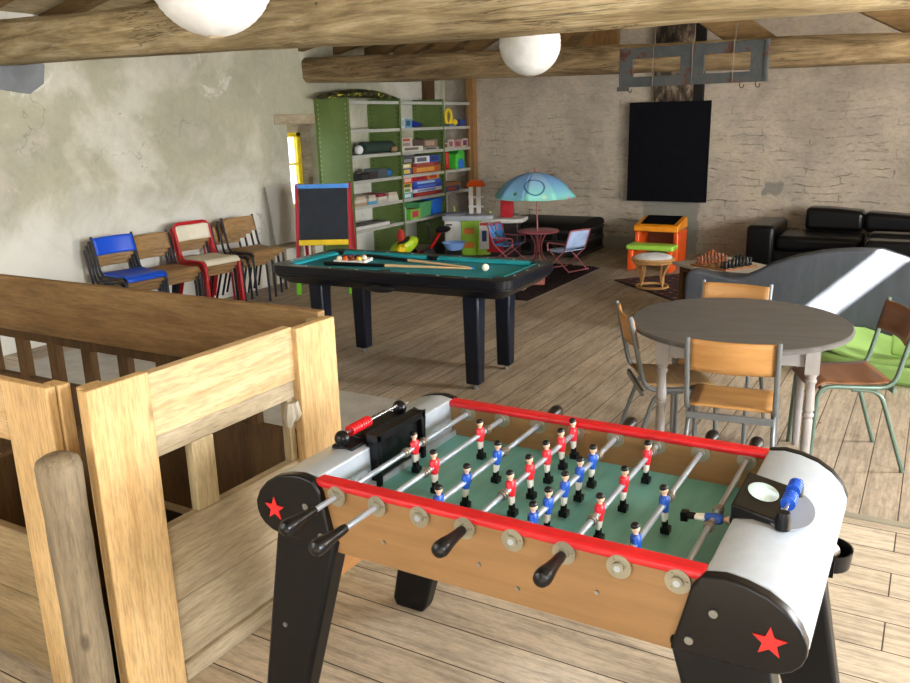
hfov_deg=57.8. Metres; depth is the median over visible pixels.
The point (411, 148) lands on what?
game box
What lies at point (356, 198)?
pile
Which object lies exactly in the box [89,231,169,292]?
chair
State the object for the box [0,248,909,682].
floor
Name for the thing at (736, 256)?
chess queen
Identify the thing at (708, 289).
chair
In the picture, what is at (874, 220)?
cushion
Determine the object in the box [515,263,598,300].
shag rug
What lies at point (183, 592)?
stair railing
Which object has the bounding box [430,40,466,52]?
roof beam
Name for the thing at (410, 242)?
toy
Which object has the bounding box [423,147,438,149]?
game box
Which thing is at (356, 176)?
case
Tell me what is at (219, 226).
chair
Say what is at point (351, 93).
tent
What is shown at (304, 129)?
trim
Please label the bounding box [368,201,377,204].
pile
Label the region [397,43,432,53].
roof beam
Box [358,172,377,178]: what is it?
case
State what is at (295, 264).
cushion
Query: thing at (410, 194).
game box
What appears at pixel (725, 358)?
chair
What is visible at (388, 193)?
pile
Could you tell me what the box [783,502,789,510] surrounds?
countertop
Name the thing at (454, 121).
toy
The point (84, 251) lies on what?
chair
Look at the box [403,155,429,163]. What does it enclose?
game box
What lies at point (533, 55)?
paper lantern
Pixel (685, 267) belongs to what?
coffee table
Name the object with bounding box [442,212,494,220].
countertop
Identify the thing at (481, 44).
roof beam
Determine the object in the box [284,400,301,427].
cloth
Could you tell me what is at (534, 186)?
parasol
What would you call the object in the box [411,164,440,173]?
game box
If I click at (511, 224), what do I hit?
play kitchen
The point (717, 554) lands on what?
foosball table
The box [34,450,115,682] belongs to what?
wooden post
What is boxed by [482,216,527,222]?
countertop
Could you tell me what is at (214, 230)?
chair
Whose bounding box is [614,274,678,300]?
patterned rug
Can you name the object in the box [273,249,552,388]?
pool table
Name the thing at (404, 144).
game box
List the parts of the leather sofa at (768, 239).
armrest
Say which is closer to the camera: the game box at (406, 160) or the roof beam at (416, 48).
the roof beam at (416, 48)
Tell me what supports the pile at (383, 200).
on the shelving unit at (335, 156)
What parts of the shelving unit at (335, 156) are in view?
panel, shelf, shelf, shelf, shelf, shelf, shelf, panel, shelf, shelf, shelf, shelf, shelf, shelf, shelf, panel, shelf, shelf, shelf, shelf, shelf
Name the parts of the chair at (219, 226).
leg, backrest, seat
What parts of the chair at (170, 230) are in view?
backrest, seat, leg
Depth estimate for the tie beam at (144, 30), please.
4.30 m
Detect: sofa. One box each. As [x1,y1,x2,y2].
[520,214,603,256]
[745,205,909,264]
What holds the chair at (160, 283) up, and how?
on the chair at (84, 251)
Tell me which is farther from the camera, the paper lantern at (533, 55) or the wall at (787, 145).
the wall at (787, 145)
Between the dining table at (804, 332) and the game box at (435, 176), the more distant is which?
the game box at (435, 176)
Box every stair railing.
[0,274,324,508]
[0,375,90,682]
[76,316,340,682]
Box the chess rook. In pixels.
[723,261,727,268]
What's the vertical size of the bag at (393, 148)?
0.080 m
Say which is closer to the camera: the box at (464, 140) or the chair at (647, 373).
the chair at (647, 373)
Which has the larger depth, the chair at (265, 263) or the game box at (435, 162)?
the game box at (435, 162)
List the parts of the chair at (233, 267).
backrest, leg, seat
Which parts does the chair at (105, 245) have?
backrest, seat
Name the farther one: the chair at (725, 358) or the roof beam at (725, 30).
the roof beam at (725, 30)
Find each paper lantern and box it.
[154,0,269,37]
[499,33,560,75]
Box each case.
[353,173,360,180]
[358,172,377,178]
[361,174,368,179]
[363,168,386,177]
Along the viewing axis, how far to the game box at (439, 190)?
10.87 m
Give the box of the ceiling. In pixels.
[0,0,464,52]
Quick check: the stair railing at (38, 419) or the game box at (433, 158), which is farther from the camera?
the game box at (433, 158)
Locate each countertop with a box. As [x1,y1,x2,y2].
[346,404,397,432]
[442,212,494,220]
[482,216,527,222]
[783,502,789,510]
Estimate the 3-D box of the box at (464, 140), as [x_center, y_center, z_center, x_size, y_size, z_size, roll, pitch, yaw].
[0.055,-2.803,11.633,0.201,0.116,0.160,7,17,29]
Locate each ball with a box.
[354,145,362,154]
[481,264,488,270]
[833,544,839,557]
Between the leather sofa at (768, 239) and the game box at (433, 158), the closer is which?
the leather sofa at (768, 239)
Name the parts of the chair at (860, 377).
seat, leg, leg, backrest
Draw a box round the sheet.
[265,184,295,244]
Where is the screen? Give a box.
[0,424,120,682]
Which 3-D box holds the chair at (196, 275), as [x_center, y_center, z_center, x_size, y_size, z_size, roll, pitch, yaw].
[-2.606,-0.563,7.419,0.467,0.741,0.430,8,18,33]
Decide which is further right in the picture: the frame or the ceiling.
the frame
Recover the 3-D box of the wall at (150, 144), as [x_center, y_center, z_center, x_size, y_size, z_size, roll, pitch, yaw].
[-3.372,-1.755,6.935,0.420,3.400,12.830,7,17,29]
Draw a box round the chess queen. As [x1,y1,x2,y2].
[734,255,738,266]
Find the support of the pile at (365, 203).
on the shelving unit at (335, 156)
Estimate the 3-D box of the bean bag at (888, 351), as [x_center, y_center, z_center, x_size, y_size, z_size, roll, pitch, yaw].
[2.829,0.033,5.563,0.632,0.344,1.324,-13,19,-36]
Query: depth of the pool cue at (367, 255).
5.92 m
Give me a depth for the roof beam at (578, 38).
9.20 m
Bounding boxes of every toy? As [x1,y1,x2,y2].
[390,222,435,253]
[444,108,453,126]
[451,119,457,125]
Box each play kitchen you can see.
[442,180,494,254]
[482,200,527,256]
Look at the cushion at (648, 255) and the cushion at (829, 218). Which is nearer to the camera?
the cushion at (648, 255)
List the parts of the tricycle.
frame, seat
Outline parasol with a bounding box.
[494,167,575,251]
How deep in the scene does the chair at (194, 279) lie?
7.49 m
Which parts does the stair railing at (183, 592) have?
post, rail, board, post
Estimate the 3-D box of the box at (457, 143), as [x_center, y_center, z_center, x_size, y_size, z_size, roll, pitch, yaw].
[-0.042,-2.750,11.472,0.201,0.101,0.210,7,17,29]
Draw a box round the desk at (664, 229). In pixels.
[634,215,687,260]
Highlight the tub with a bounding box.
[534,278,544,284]
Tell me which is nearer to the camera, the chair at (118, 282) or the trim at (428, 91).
the chair at (118, 282)
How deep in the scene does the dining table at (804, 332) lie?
3.84 m
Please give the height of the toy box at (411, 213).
0.131 m
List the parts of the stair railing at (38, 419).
board, post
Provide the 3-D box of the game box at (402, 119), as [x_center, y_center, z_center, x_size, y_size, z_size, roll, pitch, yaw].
[-0.763,-2.721,10.281,0.281,0.121,0.070,7,17,29]
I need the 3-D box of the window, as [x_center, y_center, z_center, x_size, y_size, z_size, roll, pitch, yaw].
[-1.982,-1.976,9.608,0.050,0.885,0.580,7,17,29]
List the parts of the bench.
leg, seat, leg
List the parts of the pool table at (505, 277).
leg, leg, rail, leg, leg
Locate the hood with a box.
[466,180,485,186]
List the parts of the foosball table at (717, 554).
handle, leg, handle, panel, goal frame, rod, leg, rod, handle, rod, panel, rail, rod, handle, handle, rod, panel, rail, rod, handle, rod, rod, handle, leg, handle, goal frame, ball dish, counter plate, leg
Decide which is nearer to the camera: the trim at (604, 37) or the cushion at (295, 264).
the cushion at (295, 264)
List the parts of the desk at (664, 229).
leg, panel, leg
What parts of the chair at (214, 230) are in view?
leg, backrest, leg, seat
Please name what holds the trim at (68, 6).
attached to the wall at (150, 144)
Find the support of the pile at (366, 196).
on the pile
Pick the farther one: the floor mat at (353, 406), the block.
the block
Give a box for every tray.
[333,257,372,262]
[446,181,460,186]
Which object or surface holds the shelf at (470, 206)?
attached to the play kitchen at (469, 227)
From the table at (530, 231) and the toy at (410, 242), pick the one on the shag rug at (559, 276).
the table at (530, 231)
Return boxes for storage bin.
[404,200,432,216]
[420,197,442,214]
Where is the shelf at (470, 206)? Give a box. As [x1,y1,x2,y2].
[468,205,483,207]
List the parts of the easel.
leg, leg, leg, leg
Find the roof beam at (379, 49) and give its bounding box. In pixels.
[367,44,402,54]
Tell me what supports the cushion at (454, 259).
on the pool table at (505, 277)
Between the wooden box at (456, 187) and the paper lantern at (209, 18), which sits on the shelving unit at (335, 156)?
the wooden box at (456, 187)
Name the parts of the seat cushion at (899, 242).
armrest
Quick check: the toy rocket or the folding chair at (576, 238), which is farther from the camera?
the toy rocket
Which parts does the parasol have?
canopy panel, canopy panel, canopy panel, canopy panel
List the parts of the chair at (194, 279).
backrest, seat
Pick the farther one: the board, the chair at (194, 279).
the board
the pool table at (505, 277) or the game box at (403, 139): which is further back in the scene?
the game box at (403, 139)
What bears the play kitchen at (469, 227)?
on the floor
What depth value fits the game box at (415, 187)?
10.84 m
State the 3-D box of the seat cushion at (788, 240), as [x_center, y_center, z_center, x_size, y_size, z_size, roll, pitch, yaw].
[4.006,-1.101,9.042,0.840,0.160,0.620,7,17,29]
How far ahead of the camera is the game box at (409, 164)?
10.39 m
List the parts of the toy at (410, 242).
seat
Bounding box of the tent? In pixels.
[316,89,396,98]
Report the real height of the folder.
0.020 m
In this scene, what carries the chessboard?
on the coffee table at (685, 267)
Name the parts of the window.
pane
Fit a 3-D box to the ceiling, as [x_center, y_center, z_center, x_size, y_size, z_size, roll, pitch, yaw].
[0.843,-2.427,4.225,10.183,0.837,12.830,7,17,29]
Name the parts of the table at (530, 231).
leg, leg, leg, leg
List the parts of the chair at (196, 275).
backrest, seat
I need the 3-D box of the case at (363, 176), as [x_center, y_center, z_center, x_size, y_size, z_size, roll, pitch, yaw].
[-1.146,-1.933,9.713,0.220,0.060,0.150,7,17,29]
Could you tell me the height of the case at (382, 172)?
0.110 m
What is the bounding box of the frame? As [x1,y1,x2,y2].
[617,23,770,92]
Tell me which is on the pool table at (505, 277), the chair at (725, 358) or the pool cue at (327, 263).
the pool cue at (327, 263)
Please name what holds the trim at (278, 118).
attached to the wall at (150, 144)
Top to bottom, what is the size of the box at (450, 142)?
0.111 m
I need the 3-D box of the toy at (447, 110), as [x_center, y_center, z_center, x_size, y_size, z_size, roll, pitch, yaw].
[-0.093,-3.060,11.254,0.120,0.244,0.197,7,17,29]
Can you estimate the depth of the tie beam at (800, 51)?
7.53 m
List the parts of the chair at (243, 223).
leg, backrest, seat, leg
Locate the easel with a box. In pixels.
[294,182,355,294]
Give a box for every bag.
[387,168,392,176]
[390,146,397,151]
[820,327,909,386]
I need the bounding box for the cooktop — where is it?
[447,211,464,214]
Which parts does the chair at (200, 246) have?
backrest, seat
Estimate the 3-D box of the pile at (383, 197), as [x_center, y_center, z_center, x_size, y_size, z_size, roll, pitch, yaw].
[-0.991,-1.753,10.070,0.260,0.034,0.175,7,17,29]
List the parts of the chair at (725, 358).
leg, seat, backrest, leg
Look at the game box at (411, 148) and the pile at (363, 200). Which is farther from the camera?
the game box at (411, 148)
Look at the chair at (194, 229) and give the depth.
7.73 m
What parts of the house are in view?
door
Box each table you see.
[257,393,853,682]
[271,241,314,288]
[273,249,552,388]
[518,228,558,259]
[632,298,855,453]
[672,257,765,299]
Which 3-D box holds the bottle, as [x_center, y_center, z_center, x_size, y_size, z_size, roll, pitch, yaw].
[-0.141,-2.499,11.393,0.120,0.240,0.070,7,17,29]
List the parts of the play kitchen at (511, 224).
oven door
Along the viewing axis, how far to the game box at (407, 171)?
10.41 m
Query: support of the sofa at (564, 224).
on the floor
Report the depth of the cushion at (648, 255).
8.29 m
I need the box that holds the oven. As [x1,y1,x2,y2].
[461,221,476,254]
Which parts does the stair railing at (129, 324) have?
rail, board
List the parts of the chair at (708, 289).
seat, backrest, leg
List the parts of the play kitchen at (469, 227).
door panel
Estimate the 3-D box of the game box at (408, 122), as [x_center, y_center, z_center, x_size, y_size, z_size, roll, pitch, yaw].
[-0.701,-2.745,10.385,0.281,0.111,0.145,7,17,29]
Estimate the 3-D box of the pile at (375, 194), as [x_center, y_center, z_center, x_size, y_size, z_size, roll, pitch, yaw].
[-0.988,-1.789,10.065,0.260,0.034,0.150,8,18,33]
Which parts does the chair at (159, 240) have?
backrest, seat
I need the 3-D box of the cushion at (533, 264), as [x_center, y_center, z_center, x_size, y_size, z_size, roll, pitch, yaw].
[0.413,-0.453,5.359,0.039,0.030,0.530,6,17,27]
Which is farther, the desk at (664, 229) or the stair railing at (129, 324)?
the desk at (664, 229)
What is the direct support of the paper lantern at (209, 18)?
hanging from the ceiling
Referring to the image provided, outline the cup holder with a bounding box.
[828,538,853,577]
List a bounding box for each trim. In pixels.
[0,0,470,54]
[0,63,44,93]
[273,114,315,124]
[287,124,312,183]
[421,81,434,99]
[465,79,477,211]
[559,29,619,45]
[654,23,695,101]
[693,23,706,100]
[844,511,909,528]
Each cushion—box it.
[292,251,338,263]
[295,264,371,269]
[343,250,427,258]
[395,271,486,277]
[437,256,531,265]
[502,263,536,276]
[634,252,672,259]
[776,230,864,250]
[805,205,865,231]
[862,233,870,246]
[864,210,909,231]
[865,231,909,256]
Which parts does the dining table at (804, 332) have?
leg, leg, leg, leg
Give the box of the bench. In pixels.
[626,242,677,272]
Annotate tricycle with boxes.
[411,226,450,253]
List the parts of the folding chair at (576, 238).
armrest, leg, seat, backrest, leg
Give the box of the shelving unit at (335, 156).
[314,97,470,251]
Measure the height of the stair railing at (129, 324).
1.020 m
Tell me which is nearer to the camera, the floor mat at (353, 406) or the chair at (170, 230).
the floor mat at (353, 406)
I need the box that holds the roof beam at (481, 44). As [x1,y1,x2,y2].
[464,38,499,51]
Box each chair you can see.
[83,250,160,291]
[85,246,163,291]
[87,241,166,291]
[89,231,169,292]
[129,252,197,295]
[132,248,200,295]
[133,230,203,295]
[168,233,238,299]
[168,245,235,299]
[169,229,241,300]
[172,219,244,299]
[207,238,271,300]
[210,226,276,300]
[216,222,282,298]
[220,214,287,295]
[487,221,525,258]
[547,228,590,272]
[614,300,717,436]
[672,279,773,444]
[684,335,782,446]
[786,296,909,472]
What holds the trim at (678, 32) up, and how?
attached to the wall at (787, 145)
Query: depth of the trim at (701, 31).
9.98 m
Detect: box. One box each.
[401,118,404,127]
[402,138,411,141]
[402,142,412,146]
[402,146,422,151]
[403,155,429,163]
[403,157,413,163]
[403,163,410,168]
[403,168,411,174]
[404,177,413,183]
[404,183,411,187]
[404,187,411,192]
[404,192,412,198]
[405,119,411,127]
[406,208,420,219]
[411,161,439,166]
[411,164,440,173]
[412,139,437,147]
[412,155,439,161]
[412,178,440,185]
[412,182,441,189]
[412,186,441,192]
[413,176,426,180]
[413,189,441,196]
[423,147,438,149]
[427,174,438,179]
[445,140,453,147]
[446,185,458,191]
[450,138,467,146]
[454,140,461,147]
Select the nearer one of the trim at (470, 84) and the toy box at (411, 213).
the toy box at (411, 213)
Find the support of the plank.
on the shelving unit at (335, 156)
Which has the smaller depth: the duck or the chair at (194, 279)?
the chair at (194, 279)
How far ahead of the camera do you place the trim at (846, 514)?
3.54 m
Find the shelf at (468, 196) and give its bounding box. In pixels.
[468,196,483,197]
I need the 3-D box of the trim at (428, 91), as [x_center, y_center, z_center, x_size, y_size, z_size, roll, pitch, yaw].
[-0.347,-2.607,11.593,0.089,2.500,0.200,7,17,29]
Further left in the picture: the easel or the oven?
the easel
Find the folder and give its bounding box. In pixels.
[356,219,385,226]
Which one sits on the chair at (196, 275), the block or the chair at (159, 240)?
the chair at (159, 240)
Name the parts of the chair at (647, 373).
backrest, leg, leg, seat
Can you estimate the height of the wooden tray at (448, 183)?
0.050 m
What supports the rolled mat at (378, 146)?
on the shelving unit at (335, 156)
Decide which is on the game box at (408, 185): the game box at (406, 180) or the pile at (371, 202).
the game box at (406, 180)
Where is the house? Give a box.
[447,150,464,168]
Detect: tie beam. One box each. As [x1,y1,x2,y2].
[0,0,909,65]
[301,32,909,82]
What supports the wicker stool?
on the patterned rug at (671, 293)
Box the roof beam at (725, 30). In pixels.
[700,19,776,39]
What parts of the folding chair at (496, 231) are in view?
backrest, armrest, seat, leg, armrest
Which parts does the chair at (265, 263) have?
backrest, seat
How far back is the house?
11.50 m
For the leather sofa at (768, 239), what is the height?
0.655 m
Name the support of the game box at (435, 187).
on the game box at (439, 190)
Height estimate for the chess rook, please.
0.065 m
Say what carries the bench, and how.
on the floor
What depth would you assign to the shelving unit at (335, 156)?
10.28 m
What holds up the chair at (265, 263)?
on the floor
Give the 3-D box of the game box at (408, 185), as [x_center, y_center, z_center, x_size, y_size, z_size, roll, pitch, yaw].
[-0.721,-1.989,10.516,0.281,0.056,0.200,7,17,29]
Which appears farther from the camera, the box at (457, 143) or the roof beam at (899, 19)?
the box at (457, 143)
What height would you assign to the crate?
0.140 m
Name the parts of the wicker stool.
leg, leg, leg, leg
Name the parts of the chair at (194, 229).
backrest, seat, leg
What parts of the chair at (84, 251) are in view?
backrest, seat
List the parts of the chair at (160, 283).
backrest, seat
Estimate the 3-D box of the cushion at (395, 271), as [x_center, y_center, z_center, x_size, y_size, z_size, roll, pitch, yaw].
[-0.091,-0.419,5.283,0.725,0.030,0.039,6,17,27]
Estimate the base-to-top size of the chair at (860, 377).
0.796 m
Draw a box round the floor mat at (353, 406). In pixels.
[6,349,407,430]
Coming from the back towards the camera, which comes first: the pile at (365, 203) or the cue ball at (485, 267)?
the pile at (365, 203)
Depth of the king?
7.08 m
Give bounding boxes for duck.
[396,244,405,251]
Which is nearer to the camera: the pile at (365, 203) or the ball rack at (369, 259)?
the ball rack at (369, 259)
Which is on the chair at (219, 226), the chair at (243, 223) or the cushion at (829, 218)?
the chair at (243, 223)
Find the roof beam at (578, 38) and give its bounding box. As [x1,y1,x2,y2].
[563,31,594,45]
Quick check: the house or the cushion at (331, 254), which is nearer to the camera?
the cushion at (331, 254)
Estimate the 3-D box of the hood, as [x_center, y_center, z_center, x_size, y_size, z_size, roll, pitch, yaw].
[0.270,-2.055,10.714,0.252,0.075,0.222,0,15,6]
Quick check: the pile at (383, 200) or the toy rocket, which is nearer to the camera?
the pile at (383, 200)
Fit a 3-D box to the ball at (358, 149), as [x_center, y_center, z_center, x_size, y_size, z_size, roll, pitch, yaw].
[-1.122,-2.231,9.609,0.110,0.110,0.107,7,17,29]
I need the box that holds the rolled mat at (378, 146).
[358,141,394,153]
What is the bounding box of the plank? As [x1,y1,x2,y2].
[356,221,389,230]
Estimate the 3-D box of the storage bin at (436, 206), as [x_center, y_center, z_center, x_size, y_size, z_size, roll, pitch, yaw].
[-0.357,-1.845,11.215,0.316,0.215,0.266,7,17,29]
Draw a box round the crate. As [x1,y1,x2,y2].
[446,249,461,254]
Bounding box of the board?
[627,100,711,202]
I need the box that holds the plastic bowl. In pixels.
[442,240,465,250]
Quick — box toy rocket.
[412,120,421,126]
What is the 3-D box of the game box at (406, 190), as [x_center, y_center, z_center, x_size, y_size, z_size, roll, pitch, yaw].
[-0.719,-1.933,10.531,0.281,0.061,0.200,7,17,29]
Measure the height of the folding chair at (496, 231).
0.484 m
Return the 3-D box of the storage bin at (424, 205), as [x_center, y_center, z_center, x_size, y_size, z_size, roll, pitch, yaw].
[-0.509,-1.766,10.962,0.316,0.200,0.316,7,17,29]
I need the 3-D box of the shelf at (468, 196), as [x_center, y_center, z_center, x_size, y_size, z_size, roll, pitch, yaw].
[0.273,-1.880,10.750,0.200,0.018,0.090,0,15,6]
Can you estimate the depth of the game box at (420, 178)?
10.68 m
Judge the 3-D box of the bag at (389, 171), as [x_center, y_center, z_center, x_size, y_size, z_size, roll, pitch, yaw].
[-0.830,-2.080,10.160,0.120,0.102,0.140,7,17,29]
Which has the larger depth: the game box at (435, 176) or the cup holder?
the game box at (435, 176)
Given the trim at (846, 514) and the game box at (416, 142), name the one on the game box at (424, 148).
the game box at (416, 142)
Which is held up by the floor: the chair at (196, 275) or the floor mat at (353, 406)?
the floor mat at (353, 406)
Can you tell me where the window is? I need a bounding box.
[287,132,303,204]
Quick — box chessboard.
[690,261,757,271]
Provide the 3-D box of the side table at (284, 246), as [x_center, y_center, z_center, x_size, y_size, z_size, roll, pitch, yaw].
[-1.787,-0.863,9.158,0.220,0.455,0.560,7,17,29]
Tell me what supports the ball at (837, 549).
in the foosball table at (717, 554)
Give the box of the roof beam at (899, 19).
[858,9,909,32]
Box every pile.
[354,194,375,198]
[354,196,364,200]
[355,199,366,203]
[355,202,367,206]
[364,193,385,196]
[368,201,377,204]
[372,191,396,195]
[376,196,386,199]
[376,199,387,202]
[386,194,397,198]
[388,197,398,201]
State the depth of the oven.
10.66 m
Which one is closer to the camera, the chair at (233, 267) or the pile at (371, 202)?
the chair at (233, 267)
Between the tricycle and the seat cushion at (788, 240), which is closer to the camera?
the seat cushion at (788, 240)
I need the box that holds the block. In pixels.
[456,119,464,125]
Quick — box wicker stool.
[631,252,674,289]
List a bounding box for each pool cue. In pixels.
[324,261,473,269]
[366,254,471,267]
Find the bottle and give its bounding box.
[445,152,448,169]
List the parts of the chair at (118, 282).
backrest, seat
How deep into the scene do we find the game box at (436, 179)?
10.82 m
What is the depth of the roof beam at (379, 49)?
9.22 m
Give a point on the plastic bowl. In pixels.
(455, 245)
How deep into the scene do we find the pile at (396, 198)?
10.21 m
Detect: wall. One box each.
[0,11,447,355]
[444,12,909,255]
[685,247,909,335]
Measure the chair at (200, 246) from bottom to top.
0.741 m
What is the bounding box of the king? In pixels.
[738,252,742,266]
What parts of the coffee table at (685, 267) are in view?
leg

